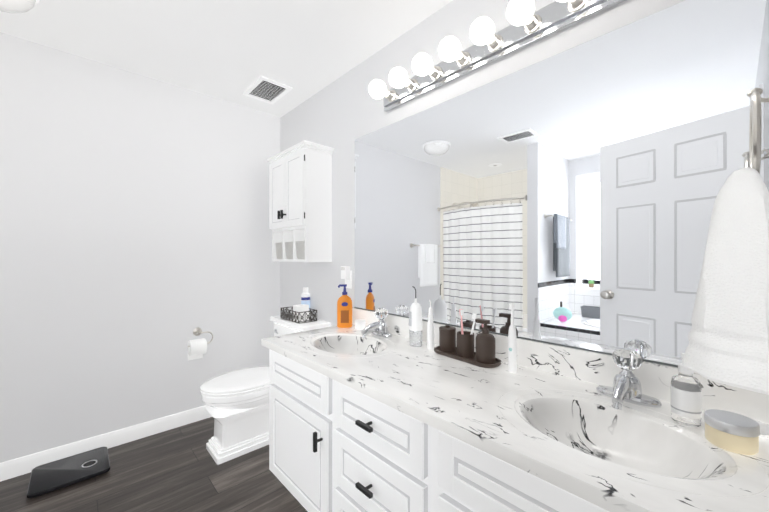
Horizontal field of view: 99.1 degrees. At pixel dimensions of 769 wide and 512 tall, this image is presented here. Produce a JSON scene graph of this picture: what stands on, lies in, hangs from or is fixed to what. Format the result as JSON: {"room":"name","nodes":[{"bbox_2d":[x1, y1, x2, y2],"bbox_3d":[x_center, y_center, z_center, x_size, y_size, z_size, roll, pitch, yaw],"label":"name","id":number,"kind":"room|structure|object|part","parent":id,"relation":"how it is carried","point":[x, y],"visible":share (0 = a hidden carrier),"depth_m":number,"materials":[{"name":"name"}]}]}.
{"room":"bathroom","nodes":[
{"label":"bathroom","id":0,"kind":"room"},
{"bbox_2d":[0,32,279,462],"bbox_3d":[-2.136,0.001,1.794,3.490,2.420,0.120,0,0,-43],"label":"wall","id":1,"kind":"structure","parent":0,"point":[135,241],"depth_m":2.11,"materials":[{"name":"paint"}]},
{"bbox_2d":[0,405,211,481],"bbox_3d":[-1.744,1.164,2.068,2.300,0.095,0.014,0,0,-43],"label":"baseboard","id":2,"kind":"structure","parent":1,"relation":"attached to","point":[16,467],"depth_m":2.05,"materials":[{"name":"white wood"}]},
{"bbox_2d":[187,327,212,359],"bbox_3d":[-1.334,0.642,2.383,0.167,0.229,0.116,0,0,-43],"label":"toilet paper holder","id":3,"kind":"object","parent":1,"relation":"attached to","point":[197,348],"visible":1,"depth_m":2.35,"materials":[{"name":"white paper"}]},
{"bbox_2d":[0,417,307,511],"bbox_3d":[-0.761,1.257,0.327,3.490,0.100,4.138,0,0,-43],"label":"floor","id":4,"kind":"structure","parent":0,"point":[178,469],"depth_m":1.73,"materials":[{"name":"brown wood"}]},
{"bbox_2d":[27,447,109,497],"bbox_3d":[-1.749,1.197,1.832,0.320,0.028,0.310,0,0,-43],"label":"scale","id":5,"kind":"object","parent":4,"relation":"on","point":[59,474],"visible":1,"depth_m":1.80,"materials":[{"name":"black glass"}]},
{"bbox_2d":[200,315,330,464],"bbox_3d":[-0.815,0.836,2.203,0.754,0.752,0.508,0,0,-43],"label":"toilet","id":6,"kind":"object","parent":4,"relation":"on","point":[236,402],"visible":0.58,"depth_m":2.01,"materials":[{"name":"ceramic"}]},
{"bbox_2d":[281,306,316,323],"bbox_3d":[-0.622,0.421,2.372,0.146,0.077,0.276,0,0,-43],"label":"wire basket","id":7,"kind":"object","parent":6,"relation":"on","point":[286,315],"visible":0.79,"depth_m":2.31,"materials":[{"name":"metal"}]},
{"bbox_2d":[293,304,308,320],"bbox_3d":[-0.598,0.404,2.346,0.112,0.100,0.112,0,0,-43],"label":"jar","id":8,"kind":"object","parent":7,"relation":"in","point":[303,308],"visible":0.83,"depth_m":2.30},
{"bbox_2d":[301,287,309,312],"bbox_3d":[-0.597,0.349,2.485,0.067,0.222,0.067,0,0,-43],"label":"bottle","id":9,"kind":"object","parent":7,"relation":"in","point":[305,296],"visible":0.71,"depth_m":2.46,"materials":[{"name":"white plastic"}]},
{"bbox_2d":[261,307,768,511],"bbox_3d":[0.176,0.768,1.250,0.619,0.882,1.797,0,0,-43],"label":"bathroom vanity","id":10,"kind":"object","parent":4,"relation":"on","point":[335,446],"depth_m":0.97,"materials":[{"name":"white stone"}]},
{"bbox_2d":[337,284,351,327],"bbox_3d":[-0.240,0.301,1.988,0.081,0.258,0.072,0,0,-43],"label":"lotion bottle","id":11,"kind":"object","parent":10,"relation":"on","point":[344,310],"visible":0.98,"depth_m":1.97,"materials":[{"name":"orange plastic"}]},
{"bbox_2d":[355,319,365,329],"bbox_3d":[-0.144,0.404,1.936,0.064,0.053,0.064,0,0,-43],"label":"jar","id":12,"kind":"object","parent":10,"relation":"on","point":[359,324],"visible":0.94,"depth_m":1.91,"materials":[{"name":"white plastic"}]},
{"bbox_2d":[361,308,392,337],"bbox_3d":[-0.053,0.356,1.747,0.176,0.148,0.160,0,0,-43],"label":"faucet","id":13,"kind":"object","parent":10,"relation":"on","point":[379,328],"depth_m":1.75,"materials":[{"name":"silver metal"}]},
{"bbox_3d":[-0.016,0.313,1.782,0.075,0.062,0.075,0,0,-43],"label":"left faucet knob","id":14,"kind":"part","parent":13,"relation":"part of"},
{"bbox_2d":[409,286,421,346],"bbox_3d":[0.150,0.287,1.578,0.064,0.286,0.071,0,0,-43],"label":"water flosser","id":15,"kind":"object","parent":10,"relation":"on","point":[415,325],"visible":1,"depth_m":1.55,"materials":[{"name":"white plastic"}]},
{"bbox_2d":[427,300,433,349],"bbox_3d":[0.213,0.316,1.520,0.034,0.227,0.034,0,0,-43],"label":"electric toothbrush","id":16,"kind":"object","parent":10,"relation":"on","point":[430,334],"visible":1,"depth_m":1.51,"materials":[{"name":"white plastic"}]},
{"bbox_2d":[434,309,500,367],"bbox_3d":[0.341,0.329,1.383,0.110,0.200,0.310,0,0,-38],"label":"accessory","id":17,"kind":"object","parent":10,"relation":"on","point":[483,356],"visible":1,"depth_m":1.35,"materials":[{"name":"brown plastic"}]},
{"bbox_2d":[508,302,516,372],"bbox_3d":[0.473,0.301,1.215,0.031,0.256,0.030,0,0,-43],"label":"electric toothbrush","id":18,"kind":"object","parent":10,"relation":"on","point":[512,353],"visible":1,"depth_m":1.21,"materials":[{"name":"white plastic"}]},
{"bbox_3d":[0.185,0.437,1.261,0.589,0.218,1.795,0,0,-43],"label":"bathroom vanity top","id":19,"kind":"part","parent":10,"relation":"part of","materials":[{"name":"white stone"}]},
{"bbox_2d":[596,348,661,409],"bbox_3d":[0.693,0.354,0.953,0.176,0.148,0.160,0,0,-43],"label":"faucet","id":20,"kind":"object","parent":10,"relation":"on","point":[626,387],"depth_m":0.96,"materials":[{"name":"silver metal"}]},
{"bbox_3d":[0.730,0.311,0.987,0.075,0.062,0.075,0,0,-43],"label":"right faucet knob","id":21,"kind":"part","parent":20,"relation":"part of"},
{"bbox_2d":[671,353,701,426],"bbox_3d":[0.777,0.340,0.846,0.059,0.176,0.060,0,0,-43],"label":"bottle","id":22,"kind":"object","parent":10,"relation":"on","point":[686,400],"visible":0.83,"depth_m":0.83,"materials":[{"name":"clear glass"},{"name":"silver metal"}]},
{"bbox_2d":[704,409,759,454],"bbox_3d":[0.785,0.397,0.743,0.088,0.062,0.088,0,0,-43],"label":"jar","id":23,"kind":"object","parent":10,"relation":"on","point":[732,432],"visible":1,"depth_m":0.72,"materials":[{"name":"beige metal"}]},
{"bbox_2d":[755,420,768,437],"bbox_3d":[0.898,0.422,0.805,0.094,0.012,0.094,0,0,-43],"label":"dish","id":24,"kind":"object","parent":10,"relation":"on","point":[764,429],"visible":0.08,"depth_m":0.80,"materials":[{"name":"ceramic"}]},
{"bbox_2d":[0,0,452,117],"bbox_3d":[-0.761,-1.263,0.333,3.490,0.100,4.138,0,0,-43],"label":"ceiling","id":25,"kind":"structure","parent":0,"point":[231,51],"depth_m":1.81,"materials":[{"name":"paint"}]},
{"bbox_2d":[0,0,39,12],"bbox_3d":[-1.716,-1.157,1.423,0.304,0.106,0.304,0,0,-43],"label":"dome ceiling light","id":26,"kind":"object","parent":25,"relation":"attached to","point":[15,6],"visible":1,"depth_m":1.48,"materials":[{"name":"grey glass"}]},
{"bbox_2d":[243,75,292,104],"bbox_3d":[-0.855,-1.202,2.390,0.230,0.012,0.330,0,0,-43],"label":"ceiling vent","id":27,"kind":"object","parent":25,"relation":"in","point":[265,89],"visible":1,"depth_m":2.38,"materials":[{"name":"grey metal"}]},
{"bbox_2d":[280,0,684,326],"bbox_3d":[0.139,0.001,1.833,0.120,2.420,2.938,0,0,-43],"label":"wall","id":28,"kind":"structure","parent":0,"point":[341,114],"depth_m":2.00,"materials":[{"name":"paint"}]},
{"bbox_2d":[267,140,333,261],"bbox_3d":[-0.636,-0.350,2.374,0.265,0.785,0.566,0,0,-43],"label":"upper cabinet","id":29,"kind":"object","parent":28,"relation":"attached to","point":[300,191],"visible":1,"depth_m":2.24,"materials":[{"name":"white wood"}]},
{"bbox_2d":[275,242,281,258],"bbox_3d":[-0.724,-0.038,2.507,0.170,0.124,0.134,0,0,-43],"label":"basket","id":30,"kind":"object","parent":29,"relation":"on","point":[278,245],"depth_m":2.46,"materials":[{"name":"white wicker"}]},
{"bbox_2d":[285,242,292,258],"bbox_3d":[-0.616,-0.039,2.392,0.170,0.124,0.134,0,0,-43],"label":"basket","id":31,"kind":"object","parent":29,"relation":"on","point":[288,245],"depth_m":2.34,"materials":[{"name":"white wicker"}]},
{"bbox_2d":[296,241,304,258],"bbox_3d":[-0.508,-0.039,2.277,0.170,0.124,0.134,0,0,-43],"label":"basket","id":32,"kind":"object","parent":29,"relation":"on","point":[300,249],"depth_m":2.22,"materials":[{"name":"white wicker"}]},
{"bbox_2d":[341,266,351,288],"bbox_3d":[-0.250,0.138,2.122,0.046,0.143,0.072,0,0,-43],"label":"outlet","id":33,"kind":"object","parent":28,"relation":"attached to","point":[346,273],"visible":0.9,"depth_m":2.11,"materials":[{"name":"white plastic"}]},
{"bbox_2d":[369,0,625,111],"bbox_3d":[0.356,-0.878,1.363,0.204,0.108,1.220,0,0,-43],"label":"sconce","id":34,"kind":"object","parent":28,"relation":"attached to","point":[550,19],"depth_m":1.34,"materials":[{"name":"white glass"}]},
{"bbox_3d":[-0.035,-0.877,1.734,0.093,0.094,0.109,0,0,14],"label":"light bar bulb","id":35,"kind":"part","parent":34,"relation":"part of","materials":[{"name":"white glass"}]},
{"bbox_3d":[0.070,-0.878,1.623,0.093,0.094,0.109,0,0,14],"label":"light bar bulb","id":36,"kind":"part","parent":34,"relation":"part of","materials":[{"name":"white glass"}]},
{"bbox_3d":[0.174,-0.878,1.512,0.093,0.094,0.109,0,0,14],"label":"light bar bulb","id":37,"kind":"part","parent":34,"relation":"part of","materials":[{"name":"white glass"}]},
{"bbox_3d":[0.279,-0.878,1.400,0.093,0.094,0.109,0,0,14],"label":"light bar bulb","id":38,"kind":"part","parent":34,"relation":"part of","materials":[{"name":"white glass"}]},
{"bbox_3d":[0.383,-0.878,1.290,0.093,0.094,0.109,0,0,14],"label":"light bar bulb","id":39,"kind":"part","parent":34,"relation":"part of","materials":[{"name":"white glass"}]},
{"bbox_3d":[0.487,-0.879,1.178,0.093,0.094,0.109,0,0,14],"label":"light bar bulb","id":40,"kind":"part","parent":34,"relation":"part of","materials":[{"name":"white glass"}]},
{"bbox_2d":[354,0,768,367],"bbox_3d":[0.397,-0.205,1.460,0.009,1.071,1.710,0,0,-43],"label":"mirror","id":41,"kind":"object","parent":28,"relation":"attached to","point":[566,198],"visible":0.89,"depth_m":1.15,"materials":[{"name":"clear glass"}]},
{"bbox_3d":[-0.125,-0.004,-0.347,3.250,2.420,0.120,0,0,-43],"label":"wall","id":42,"kind":"structure","parent":0,"visible":0},
{"bbox_2d":[684,88,768,394],"bbox_3d":[0.671,-0.079,0.600,0.369,0.556,0.170,0,0,-43],"label":"towel ring","id":43,"kind":"object","parent":42,"relation":"attached to","point":[728,337],"visible":1,"depth_m":0.56,"materials":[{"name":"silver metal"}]}
]}

